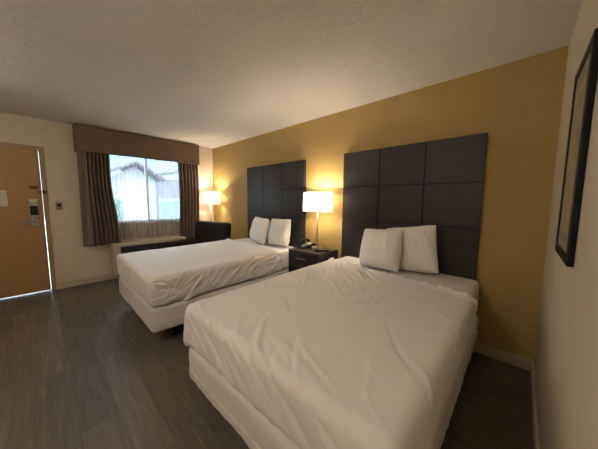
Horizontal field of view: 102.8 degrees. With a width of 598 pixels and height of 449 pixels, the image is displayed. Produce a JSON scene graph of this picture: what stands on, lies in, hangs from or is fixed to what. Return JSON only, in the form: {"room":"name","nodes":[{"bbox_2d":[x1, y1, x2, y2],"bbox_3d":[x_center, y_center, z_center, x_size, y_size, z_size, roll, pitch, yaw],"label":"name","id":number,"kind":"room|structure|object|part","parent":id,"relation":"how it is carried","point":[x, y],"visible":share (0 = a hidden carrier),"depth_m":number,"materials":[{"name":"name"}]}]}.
{"room":"hotel room","nodes":[
{"label":"hotel room","id":0,"kind":"room"},
{"bbox_2d":[0,112,213,282],"bbox_3d":[-3.277,-0.292,3.874,0.150,2.440,3.950,6,8,43],"label":"wall","id":1,"kind":"structure","parent":0,"point":[72,261],"depth_m":3.57,"materials":[{"name":"beige paint"}]},
{"bbox_2d":[0,142,56,298],"bbox_3d":[-3.957,-0.032,3.116,0.220,2.060,0.985,6,8,43],"label":"door","id":2,"kind":"structure","parent":1,"relation":"in","point":[24,264],"depth_m":3.27,"materials":[{"name":"brown wood"}]},
{"bbox_2d":[0,190,7,205],"bbox_3d":[-3.904,-0.341,3.095,0.003,0.210,0.157,6,8,43],"label":"notice","id":3,"kind":"object","parent":2,"relation":"attached to","point":[3,193],"visible":1,"depth_m":3.13,"materials":[{"name":"beige paper"}]},
{"bbox_3d":[-3.704,-0.034,3.265,0.052,0.028,0.146,6,8,43],"label":"lever handle","id":4,"kind":"part","parent":2,"relation":"part of","materials":[{"name":"silver metal"}]},
{"bbox_3d":[-3.688,-0.141,3.331,0.030,0.340,0.078,6,8,43],"label":"lock plate","id":5,"kind":"part","parent":2,"relation":"part of","materials":[{"name":"silver metal"}]},
{"bbox_2d":[55,202,62,209],"bbox_3d":[-3.513,-0.271,3.496,0.020,0.110,0.074,6,8,43],"label":"wall thermostat","id":6,"kind":"object","parent":1,"relation":"attached to","point":[59,206],"visible":1,"depth_m":3.49,"materials":[{"name":"beige plastic"}]},
{"bbox_2d":[56,273,119,288],"bbox_3d":[-2.739,0.834,4.457,0.014,0.095,2.515,6,8,43],"label":"baseboard","id":7,"kind":"structure","parent":1,"relation":"attached to","point":[83,281],"depth_m":3.77,"materials":[{"name":"beige paint"}]},
{"bbox_2d":[72,123,199,164],"bbox_3d":[-2.676,-1.329,4.161,0.187,0.384,1.825,6,8,43],"label":"window valance","id":8,"kind":"object","parent":1,"relation":"attached to","point":[86,138],"visible":1,"depth_m":3.94,"materials":[{"name":"brown fabric"}]},
{"bbox_3d":[-3.296,-1.269,3.504,0.177,0.378,0.015,6,8,43],"label":"panel","id":9,"kind":"part","parent":8,"relation":"part of","materials":[{"name":"brown fabric"}]},
{"bbox_2d":[76,151,120,246],"bbox_3d":[-3.122,-0.397,3.742,0.086,1.461,0.474,6,8,43],"label":"drape","id":10,"kind":"object","parent":8,"relation":"hanging from","point":[99,217],"visible":0.99,"depth_m":3.71,"materials":[{"name":"brown fabric"}]},
{"bbox_2d":[177,162,199,238],"bbox_3d":[-2.183,-0.462,4.751,0.089,1.516,0.422,6,8,43],"label":"drape","id":11,"kind":"object","parent":8,"relation":"hanging from","point":[188,175],"visible":0.92,"depth_m":4.74,"materials":[{"name":"brown fabric"}]},
{"bbox_2d":[110,236,185,275],"bbox_3d":[-2.662,0.523,4.313,0.274,0.522,1.140,6,8,43],"label":"air conditioner","id":12,"kind":"object","parent":1,"relation":"attached to","point":[117,248],"visible":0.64,"depth_m":4.04,"materials":[{"name":"beige plastic"}]},
{"bbox_2d":[120,243,164,253],"bbox_3d":[-2.561,0.395,4.221,0.014,0.118,0.960,6,8,43],"label":"grille","id":13,"kind":"object","parent":12,"relation":"attached to","point":[128,248],"depth_m":4.06,"materials":[{"name":"grey"}]},
{"bbox_2d":[120,158,179,223],"bbox_3d":[-2.759,-0.661,4.350,0.130,1.230,1.460,6,8,43],"label":"window","id":14,"kind":"structure","parent":1,"relation":"in","point":[148,219],"depth_m":4.36,"materials":[{"name":"white plastic"}]},
{"bbox_2d":[110,155,152,239],"bbox_3d":[-2.938,-0.462,4.051,0.050,1.451,0.746,6,8,43],"label":"sheer curtain","id":15,"kind":"object","parent":14,"relation":"hanging from","point":[116,191],"visible":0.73,"depth_m":4.06,"materials":[{"name":"white fabric"}]},
{"bbox_3d":[-2.784,-0.663,4.374,0.060,1.230,1.460,6,8,43],"label":"frame","id":16,"kind":"part","parent":14,"relation":"part of","materials":[{"name":"white plastic"}]},
{"bbox_3d":[-2.742,-0.056,4.390,0.070,0.018,1.460,6,8,43],"label":"sill","id":17,"kind":"part","parent":14,"relation":"part of","materials":[{"name":"beige paint"}]},
{"bbox_2d":[148,159,179,236],"bbox_3d":[-2.457,-0.508,4.565,0.048,1.451,0.706,6,8,43],"label":"sheer curtain","id":18,"kind":"object","parent":14,"relation":"hanging from","point":[148,159],"visible":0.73,"depth_m":4.46,"materials":[{"name":"white fabric"}]},
{"bbox_2d":[0,278,532,448],"bbox_3d":[-1.357,1.177,2.213,5.428,0.120,4.250,6,8,43],"label":"floor","id":19,"kind":"structure","parent":0,"point":[80,368],"depth_m":1.71,"materials":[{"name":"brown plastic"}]},
{"bbox_2d":[166,221,230,247],"bbox_3d":[-1.806,0.429,4.372,0.848,0.933,0.811,3,6,26],"label":"armchair","id":20,"kind":"object","parent":19,"relation":"on","point":[205,231],"visible":0.19,"depth_m":4.50,"materials":[{"name":"black leather"}]},
{"bbox_3d":[-2.152,0.533,4.470,0.148,0.506,0.665,3,6,26],"label":"armrest","id":21,"kind":"part","parent":20,"relation":"part of","materials":[{"name":"black leather"}]},
{"bbox_3d":[-1.683,0.352,4.617,0.835,0.826,0.251,3,6,26],"label":"backrest","id":22,"kind":"part","parent":20,"relation":"part of","materials":[{"name":"black leather"}]},
{"bbox_2d":[119,238,293,334],"bbox_3d":[-1.114,0.680,3.239,1.363,0.671,1.947,6,8,43],"label":"bed","id":23,"kind":"object","parent":19,"relation":"on","point":[170,316],"visible":0.19,"depth_m":2.38,"materials":[{"name":"white fabric"}]},
{"bbox_2d":[116,238,282,306],"bbox_3d":[-1.252,0.481,3.067,1.430,0.329,1.559,6,8,43],"label":"sheet","id":24,"kind":"object","parent":23,"relation":"on","point":[163,276],"visible":1,"depth_m":2.60,"materials":[{"name":"white fabric"}]},
{"bbox_2d":[249,217,269,244],"bbox_3d":[-0.623,0.089,3.752,0.250,0.401,0.430,-2,6,-28],"label":"pillow","id":25,"kind":"object","parent":23,"relation":"on","point":[259,229],"visible":0.97,"depth_m":3.60,"materials":[{"name":"white fabric"}]},
{"bbox_3d":[-1.107,0.484,3.225,1.324,0.279,1.920,6,8,43],"label":"mattress","id":26,"kind":"part","parent":23,"relation":"part of","materials":[{"name":"white fabric"}]},
{"bbox_2d":[268,219,290,246],"bbox_3d":[-0.295,0.113,3.523,0.448,0.398,0.227,5,8,41],"label":"pillow","id":27,"kind":"object","parent":23,"relation":"on","point":[279,231],"visible":1,"depth_m":3.40,"materials":[{"name":"white fabric"}]},
{"bbox_2d":[202,192,219,220],"bbox_3d":[-1.804,0.083,4.939,0.329,1.510,0.258,1,6,9],"label":"floor lamp","id":28,"kind":"object","parent":19,"relation":"on","point":[211,198],"visible":0.74,"depth_m":4.79,"materials":[{"name":"white fabric"}]},
{"bbox_3d":[-1.799,-0.541,4.877,0.325,0.245,0.180,1,6,9],"label":"lamp shade","id":29,"kind":"part","parent":28,"relation":"part of","materials":[{"name":"white fabric"}]},
{"bbox_2d":[289,247,337,271],"bbox_3d":[0.169,0.678,3.102,0.485,0.725,0.439,6,8,43],"label":"nightstand","id":30,"kind":"object","parent":19,"relation":"on","point":[299,258],"visible":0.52,"depth_m":2.95,"materials":[{"name":"brown laminate"}]},
{"bbox_3d":[0.009,0.661,3.270,0.020,0.683,0.410,6,8,43],"label":"panel","id":31,"kind":"part","parent":30,"relation":"part of","materials":[{"name":"brown laminate"}]},
{"bbox_3d":[0.172,0.432,3.078,0.439,0.180,0.379,6,8,43],"label":"drawer","id":32,"kind":"part","parent":30,"relation":"part of","materials":[{"name":"black wood"}]},
{"bbox_2d":[294,239,314,248],"bbox_3d":[0.074,0.254,3.148,0.262,0.108,0.170,-3,7,-35],"label":"desk telephone","id":33,"kind":"object","parent":30,"relation":"on","point":[306,245],"visible":0.98,"depth_m":3.14,"materials":[{"name":"black plastic"}]},
{"bbox_2d":[303,192,332,248],"bbox_3d":[0.239,-0.053,3.094,0.364,0.733,0.204,6,8,43],"label":"table lamp","id":34,"kind":"object","parent":30,"relation":"on","point":[317,202],"visible":0.97,"depth_m":2.98,"materials":[{"name":"white fabric"}]},
{"bbox_3d":[0.241,-0.290,3.070,0.360,0.248,0.200,6,8,43],"label":"lamp shade","id":35,"kind":"part","parent":34,"relation":"part of","materials":[{"name":"white fabric"}]},
{"bbox_2d":[314,249,328,251],"bbox_3d":[0.281,0.318,2.944,0.180,0.023,0.048,1,6,1],"label":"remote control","id":36,"kind":"object","parent":30,"relation":"on","point":[321,250],"visible":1,"depth_m":2.92,"materials":[{"name":"black plastic"}]},
{"bbox_3d":[0.349,0.695,2.955,0.020,0.683,0.410,6,8,43],"label":"panel","id":37,"kind":"part","parent":30,"relation":"part of","materials":[{"name":"brown laminate"}]},
{"bbox_2d":[189,256,478,448],"bbox_3d":[0.412,0.827,1.826,1.372,0.684,1.946,6,8,43],"label":"bed","id":38,"kind":"object","parent":19,"relation":"on","point":[255,429],"visible":0.06,"depth_m":1.28,"materials":[{"name":"white fabric"}]},
{"bbox_2d":[183,257,477,448],"bbox_3d":[0.295,0.629,1.675,1.415,0.343,1.622,6,8,43],"label":"sheet","id":39,"kind":"object","parent":38,"relation":"on","point":[334,353],"visible":1,"depth_m":1.13,"materials":[{"name":"white fabric"}]},
{"bbox_2d":[359,229,402,272],"bbox_3d":[0.787,0.237,2.329,0.255,0.417,0.468,-4,7,-37],"label":"pillow","id":40,"kind":"object","parent":38,"relation":"on","point":[381,249],"visible":1,"depth_m":2.20,"materials":[{"name":"white fabric"}]},
{"bbox_3d":[0.419,0.631,1.813,1.334,0.292,1.920,6,8,43],"label":"mattress","id":41,"kind":"part","parent":38,"relation":"part of","materials":[{"name":"white fabric"}]},
{"bbox_2d":[387,225,437,272],"bbox_3d":[1.052,0.230,2.255,0.212,0.481,0.522,-4,8,-41],"label":"pillow","id":42,"kind":"object","parent":38,"relation":"on","point":[419,243],"visible":0.7,"depth_m":2.12,"materials":[{"name":"white fabric"}]},
{"bbox_2d":[0,0,581,148],"bbox_3d":[-1.334,-1.371,1.960,5.428,0.120,4.250,6,8,43],"label":"ceiling","id":43,"kind":"structure","parent":0,"point":[211,74],"depth_m":1.80,"materials":[{"name":"white paint"}]},
{"bbox_2d":[212,46,568,359],"bbox_3d":[0.051,-0.233,3.582,5.428,2.440,0.150,6,8,43],"label":"wall","id":44,"kind":"structure","parent":0,"point":[518,104],"depth_m":2.03,"materials":[{"name":"yellow paint"}]},
{"bbox_2d":[247,160,305,246],"bbox_3d":[-0.419,-0.154,3.890,1.366,1.615,0.050,6,8,43],"label":"headboard","id":45,"kind":"object","parent":44,"relation":"attached to","point":[274,191],"visible":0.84,"depth_m":3.71,"materials":[{"name":"brown laminate"}]},
{"bbox_3d":[-0.759,-0.791,4.128,0.451,0.401,0.018,6,8,43],"label":"panel","id":46,"kind":"part","parent":45,"relation":"part of","materials":[{"name":"brown laminate"}]},
{"bbox_3d":[-0.762,-0.391,4.168,0.451,0.387,0.018,6,8,43],"label":"panel","id":47,"kind":"part","parent":45,"relation":"part of","materials":[{"name":"brown laminate"}]},
{"bbox_3d":[-0.768,0.213,4.228,0.451,0.811,0.018,6,8,43],"label":"panel","id":48,"kind":"part","parent":45,"relation":"part of","materials":[{"name":"brown laminate"}]},
{"bbox_3d":[-0.424,-0.757,3.819,0.447,0.401,0.018,6,8,43],"label":"panel","id":49,"kind":"part","parent":45,"relation":"part of","materials":[{"name":"brown laminate"}]},
{"bbox_3d":[-0.427,-0.357,3.858,0.447,0.387,0.018,6,8,43],"label":"panel","id":50,"kind":"part","parent":45,"relation":"part of","materials":[{"name":"brown laminate"}]},
{"bbox_3d":[-0.433,0.247,3.918,0.447,0.811,0.018,6,8,43],"label":"panel","id":51,"kind":"part","parent":45,"relation":"part of","materials":[{"name":"brown laminate"}]},
{"bbox_3d":[-0.098,0.280,3.609,0.451,0.811,0.018,6,8,43],"label":"panel","id":52,"kind":"part","parent":45,"relation":"part of","materials":[{"name":"brown laminate"}]},
{"bbox_3d":[-0.089,-0.724,3.509,0.451,0.401,0.018,6,8,43],"label":"panel","id":53,"kind":"part","parent":45,"relation":"part of","materials":[{"name":"brown laminate"}]},
{"bbox_3d":[-0.093,-0.324,3.549,0.451,0.387,0.018,6,8,43],"label":"panel","id":54,"kind":"part","parent":45,"relation":"part of","materials":[{"name":"brown laminate"}]},
{"bbox_2d":[341,133,486,279],"bbox_3d":[1.056,-0.006,2.526,1.372,1.615,0.050,6,8,43],"label":"headboard","id":55,"kind":"object","parent":44,"relation":"attached to","point":[439,183],"visible":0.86,"depth_m":2.31,"materials":[{"name":"brown laminate"}]},
{"bbox_3d":[0.705,0.361,2.866,0.453,0.811,0.018,6,8,43],"label":"panel","id":56,"kind":"part","parent":55,"relation":"part of","materials":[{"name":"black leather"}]},
{"bbox_3d":[0.711,-0.243,2.806,0.453,0.387,0.018,6,8,43],"label":"panel","id":57,"kind":"part","parent":55,"relation":"part of","materials":[{"name":"brown laminate"}]},
{"bbox_3d":[0.714,-0.643,2.766,0.453,0.401,0.018,6,8,43],"label":"panel","id":58,"kind":"part","parent":55,"relation":"part of","materials":[{"name":"brown laminate"}]},
{"bbox_3d":[1.042,0.395,2.555,0.449,0.811,0.018,6,8,43],"label":"panel","id":59,"kind":"part","parent":55,"relation":"part of","materials":[{"name":"brown laminate"}]},
{"bbox_3d":[1.047,-0.209,2.495,0.449,0.387,0.018,6,8,43],"label":"panel","id":60,"kind":"part","parent":55,"relation":"part of","materials":[{"name":"brown laminate"}]},
{"bbox_3d":[1.051,-0.609,2.455,0.449,0.401,0.018,6,8,43],"label":"panel","id":61,"kind":"part","parent":55,"relation":"part of","materials":[{"name":"brown laminate"}]},
{"bbox_3d":[1.378,0.429,2.244,0.453,0.811,0.018,6,8,43],"label":"panel","id":62,"kind":"part","parent":55,"relation":"part of","materials":[{"name":"brown laminate"}]},
{"bbox_3d":[1.383,-0.175,2.184,0.453,0.387,0.018,6,8,43],"label":"panel","id":63,"kind":"part","parent":55,"relation":"part of","materials":[{"name":"brown laminate"}]},
{"bbox_3d":[1.387,-0.575,2.144,0.453,0.401,0.018,6,8,43],"label":"panel","id":64,"kind":"part","parent":55,"relation":"part of","materials":[{"name":"brown laminate"}]},
{"bbox_2d":[473,342,530,370],"bbox_3d":[-0.015,0.939,3.638,5.100,0.095,0.014,6,8,43],"label":"baseboard","id":65,"kind":"structure","parent":44,"relation":"attached to","point":[518,361],"depth_m":2.02,"materials":[{"name":"beige paint"}]},
{"bbox_2d":[533,0,597,448],"bbox_3d":[0.587,0.098,0.300,0.150,2.440,3.950,6,8,43],"label":"wall","id":66,"kind":"structure","parent":0,"point":[565,361],"depth_m":0.88,"materials":[{"name":"beige paint"}]},
{"bbox_2d":[530,360,539,448],"bbox_3d":[0.516,1.259,0.471,0.014,0.095,3.950,6,8,43],"label":"baseboard","id":67,"kind":"structure","parent":66,"relation":"attached to","point":[532,377],"depth_m":1.46,"materials":[{"name":"beige paint"}]},
{"bbox_2d":[555,28,597,266],"bbox_3d":[1.164,-0.271,1.010,0.019,0.836,0.426,6,8,43],"label":"framed picture","id":68,"kind":"object","parent":66,"relation":"attached to","point":[585,81],"visible":1,"depth_m":0.91,"materials":[{"name":"black wood"}]},
{"bbox_2d":[560,72,587,234],"bbox_3d":[1.160,-0.271,1.013,0.001,0.616,0.246,6,8,43],"label":"print","id":69,"kind":"object","parent":68,"relation":"attached to","point":[580,95],"depth_m":1.00},
{"label":"outside","id":70,"kind":"structure","parent":0,"visible":0},
{"bbox_3d":[-9.320,-0.008,13.623,21.840,0.120,26.000,6,8,43],"label":"ground","id":71,"kind":"structure","parent":70,"visible":0},
{"bbox_2d":[115,199,124,219],"bbox_3d":[-7.419,-0.353,9.608,0.693,1.396,0.693,6,8,43],"label":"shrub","id":72,"kind":"object","parent":71,"relation":"on","point":[120,201],"visible":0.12,"depth_m":9.66,"materials":[{"name":"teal plant"}]},
{"bbox_2d":[110,160,165,219],"bbox_3d":[-8.832,-1.501,12.209,3.650,3.140,2.600,6,8,43],"label":"motel wing","id":73,"kind":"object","parent":71,"relation":"on","point":[131,188],"visible":0.49,"depth_m":11.34},
{"bbox_2d":[155,171,179,218],"bbox_3d":[-9.277,-2.441,17.569,2.600,3.943,4.945,6,8,43],"label":"neighbouring house","id":74,"kind":"structure","parent":71,"relation":"on","point":[164,191],"depth_m":16.39,"materials":[{"name":"grey"}]},
{"bbox_2d":[159,198,179,218],"bbox_3d":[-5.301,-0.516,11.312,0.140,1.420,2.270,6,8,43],"label":"fence","id":75,"kind":"object","parent":71,"relation":"on","point":[167,202],"visible":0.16,"depth_m":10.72,"materials":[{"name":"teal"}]},
{"bbox_3d":[-5.269,-1.138,11.205,0.040,0.080,2.240,6,8,43],"label":"rail","id":76,"kind":"part","parent":75,"relation":"part of","materials":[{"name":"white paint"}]}
]}

